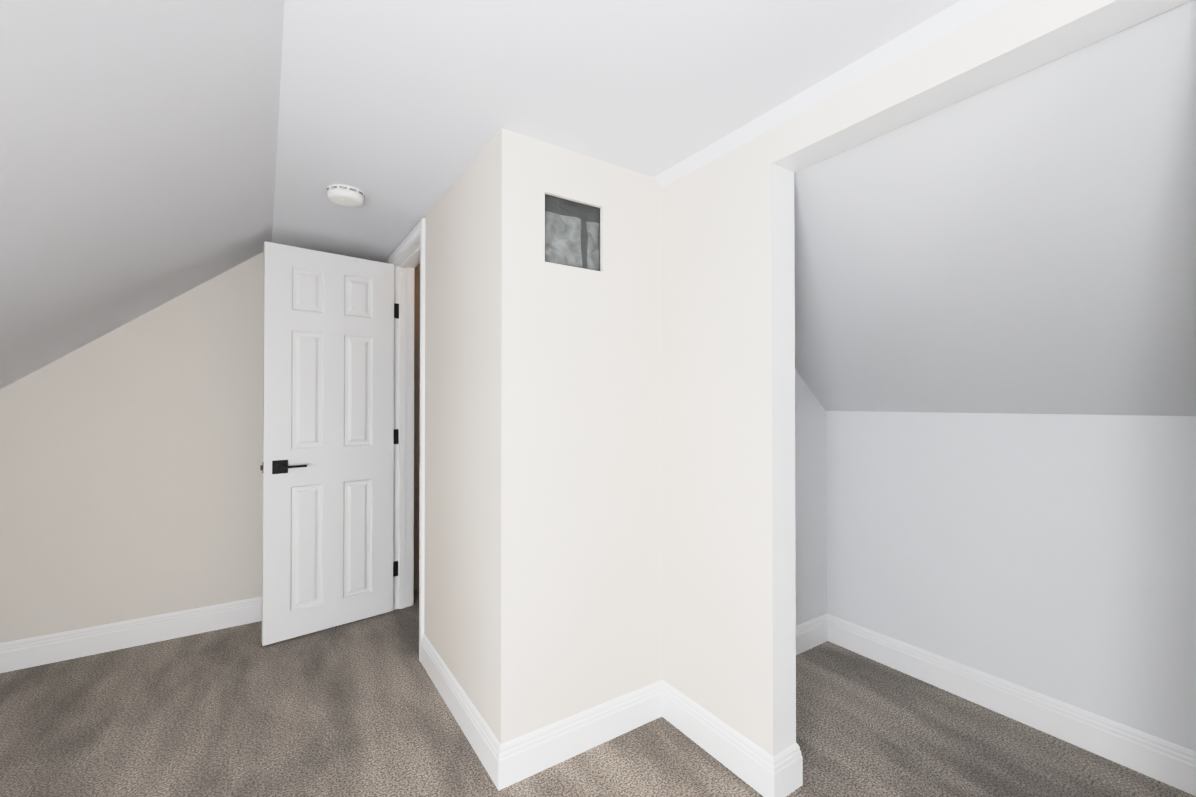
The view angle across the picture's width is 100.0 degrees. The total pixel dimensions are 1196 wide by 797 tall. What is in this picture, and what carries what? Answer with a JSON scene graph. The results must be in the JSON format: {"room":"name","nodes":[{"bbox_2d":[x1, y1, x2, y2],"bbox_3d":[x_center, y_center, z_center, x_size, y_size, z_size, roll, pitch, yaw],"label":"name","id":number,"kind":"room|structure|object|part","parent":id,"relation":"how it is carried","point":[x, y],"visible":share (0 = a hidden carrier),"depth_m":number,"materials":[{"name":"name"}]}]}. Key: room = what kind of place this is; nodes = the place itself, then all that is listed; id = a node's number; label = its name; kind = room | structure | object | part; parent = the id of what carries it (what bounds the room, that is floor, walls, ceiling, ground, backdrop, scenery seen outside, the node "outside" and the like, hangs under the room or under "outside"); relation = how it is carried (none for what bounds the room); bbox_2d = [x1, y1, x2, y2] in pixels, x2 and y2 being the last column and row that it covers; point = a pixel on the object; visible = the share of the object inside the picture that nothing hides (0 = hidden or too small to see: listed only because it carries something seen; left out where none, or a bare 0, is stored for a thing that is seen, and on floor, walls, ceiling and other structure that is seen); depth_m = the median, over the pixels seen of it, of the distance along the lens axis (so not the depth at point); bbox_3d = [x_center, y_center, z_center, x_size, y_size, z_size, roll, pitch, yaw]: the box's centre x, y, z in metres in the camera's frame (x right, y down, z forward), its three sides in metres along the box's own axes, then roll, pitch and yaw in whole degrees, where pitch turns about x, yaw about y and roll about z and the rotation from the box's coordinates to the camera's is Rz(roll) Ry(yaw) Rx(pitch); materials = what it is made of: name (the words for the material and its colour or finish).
{"room":"attic bedroom","nodes":[
{"label":"attic bedroom","id":0,"kind":"room"},
{"bbox_2d":[0,252,419,642],"bbox_3d":[-1.390,0.197,3.249,3.800,2.120,0.103,0,-1,-34],"label":"wall","id":1,"kind":"structure","parent":0,"point":[131,456],"depth_m":2.57,"materials":[{"name":"beige paint"}]},
{"bbox_2d":[0,597,261,672],"bbox_3d":[-2.098,1.186,2.703,1.765,0.133,0.014,0,-1,-34],"label":"baseboard","id":2,"kind":"structure","parent":1,"relation":"attached to","point":[43,649],"depth_m":2.50,"materials":[{"name":"white wood"}]},
{"bbox_2d":[385,144,488,724],"bbox_3d":[-0.823,0.191,2.493,0.115,2.120,1.790,0,-1,-34],"label":"wall","id":3,"kind":"structure","parent":0,"point":[456,217],"depth_m":1.97,"materials":[{"name":"beige paint"}]},
{"bbox_2d":[260,242,398,645],"bbox_3d":[-1.438,0.226,2.758,0.694,2.030,0.135,0,-1,-42],"label":"door","id":4,"kind":"structure","parent":3,"relation":"in","point":[330,436],"depth_m":2.71,"materials":[{"name":"white painted wood"},{"name":"matte black metal"}]},
{"bbox_3d":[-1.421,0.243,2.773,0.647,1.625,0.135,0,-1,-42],"label":"handle","id":5,"kind":"part","parent":4,"relation":"part of","materials":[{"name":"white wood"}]},
{"bbox_2d":[388,218,424,661],"bbox_3d":[-0.993,0.198,2.747,0.148,2.110,0.774,0,-1,-34],"label":"door frame","id":6,"kind":"structure","parent":3,"relation":"attached to","point":[406,262],"depth_m":3.00,"materials":[{"name":"white wood"}]},
{"bbox_2d":[421,634,508,790],"bbox_3d":[-0.571,1.180,1.988,0.014,0.133,0.942,0,-1,-34],"label":"baseboard","id":7,"kind":"structure","parent":3,"relation":"attached to","point":[491,753],"depth_m":1.84,"materials":[{"name":"white wood"}]},
{"bbox_2d":[0,0,1008,388],"bbox_3d":[0.219,-0.427,0.838,3.800,1.152,5.910,0,-1,-34],"label":"ceiling","id":8,"kind":"structure","parent":0,"point":[154,154],"depth_m":1.37,"materials":[{"name":"white paint"}]},
{"bbox_2d":[326,185,364,206],"bbox_3d":[-1.064,-0.850,2.119,0.144,0.046,0.144,0,-1,-34],"label":"smoke detector","id":9,"kind":"object","parent":8,"relation":"attached to","point":[346,195],"visible":1,"depth_m":2.08,"materials":[{"name":"white plastic"}]},
{"bbox_2d":[0,589,1195,796],"bbox_3d":[0.219,1.287,0.824,3.800,0.100,5.910,0,-1,-34],"label":"floor","id":10,"kind":"structure","parent":0,"point":[358,708],"depth_m":1.84,"materials":[{"name":"carpet"}]},
{"bbox_2d":[488,128,826,743],"bbox_3d":[0.408,0.188,2.169,1.805,2.120,0.115,0,-1,-34],"label":"wall","id":11,"kind":"structure","parent":0,"point":[574,490],"depth_m":1.78,"materials":[{"name":"beige paint"}]},
{"bbox_2d":[545,194,599,270],"bbox_3d":[-0.116,-0.585,1.829,0.240,0.240,0.091,0,-1,-34],"label":"chase","id":12,"kind":"object","parent":11,"relation":"in","point":[599,222],"visible":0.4,"depth_m":1.86,"materials":[{"name":"grey paint"}]},
{"bbox_2d":[545,196,599,270],"bbox_3d":[-0.096,-0.585,1.799,0.280,0.280,0.018,0,-1,-34],"label":"sheet","id":13,"kind":"object","parent":11,"relation":"attached to","point":[571,234],"visible":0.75,"depth_m":1.80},
{"bbox_2d":[544,192,602,271],"bbox_3d":[-0.086,-0.585,1.785,0.240,0.240,0.014,0,-1,-34],"label":"wall chase hole edge","id":14,"kind":"structure","parent":11,"relation":"attached to","point":[601,239],"depth_m":1.85,"materials":[{"name":"white paint"}]},
{"bbox_2d":[505,680,664,786],"bbox_3d":[-0.017,1.179,1.800,0.665,0.133,0.015,0,-1,-34],"label":"baseboard","id":15,"kind":"structure","parent":11,"relation":"attached to","point":[529,754],"depth_m":1.76,"materials":[{"name":"white wood"}]},
{"bbox_2d":[796,614,828,654],"bbox_3d":[0.767,1.183,2.322,0.990,0.133,0.015,0,-1,-34],"label":"baseboard","id":16,"kind":"structure","parent":11,"relation":"attached to","point":[812,633],"depth_m":2.52,"materials":[{"name":"white wood"}]},
{"bbox_2d":[662,0,1116,755],"bbox_3d":[1.357,0.190,0.446,0.115,2.088,3.805,0,-1,-34],"label":"wall","id":17,"kind":"structure","parent":0,"point":[716,476],"depth_m":1.70,"materials":[{"name":"beige paint"}]},
{"bbox_2d":[661,682,792,796],"bbox_3d":[0.414,1.178,1.760,0.040,0.133,0.509,0,-1,-34],"label":"baseboard","id":18,"kind":"structure","parent":17,"relation":"attached to","point":[761,771],"depth_m":1.68,"materials":[{"name":"white wood"}]},
{"bbox_2d":[789,743,802,790],"bbox_3d":[0.499,1.179,1.817,0.044,0.133,0.509,0,-1,-34],"label":"baseboard","id":19,"kind":"structure","parent":17,"relation":"attached to","point":[797,757],"depth_m":1.60,"materials":[{"name":"white wood"}]},
{"bbox_2d":[772,0,1190,756],"bbox_3d":[0.835,0.250,1.230,0.115,1.980,0.880,0,-1,-34],"label":"trim","id":20,"kind":"structure","parent":17,"relation":"attached to","point":[1084,30],"depth_m":1.57,"materials":[{"name":"white paint"}]},
{"bbox_2d":[794,0,1195,415],"bbox_3d":[1.326,-0.349,1.511,1.010,0.808,2.005,0,-1,-34],"label":"ceiling","id":21,"kind":"structure","parent":0,"point":[1024,243],"depth_m":1.49,"materials":[{"name":"paint"}]},
{"bbox_2d":[826,411,1195,750],"bbox_3d":[2.287,0.645,1.062,0.100,1.188,3.805,0,-1,-34],"label":"wall","id":22,"kind":"structure","parent":0,"point":[1052,556],"depth_m":1.91,"materials":[{"name":"white paint"}]},
{"bbox_2d":[829,614,1195,795],"bbox_3d":[1.741,1.178,1.775,0.014,0.133,2.005,0,-1,-34],"label":"baseboard","id":23,"kind":"structure","parent":22,"relation":"attached to","point":[1167,762],"depth_m":1.90,"materials":[{"name":"white wood"}]}
]}

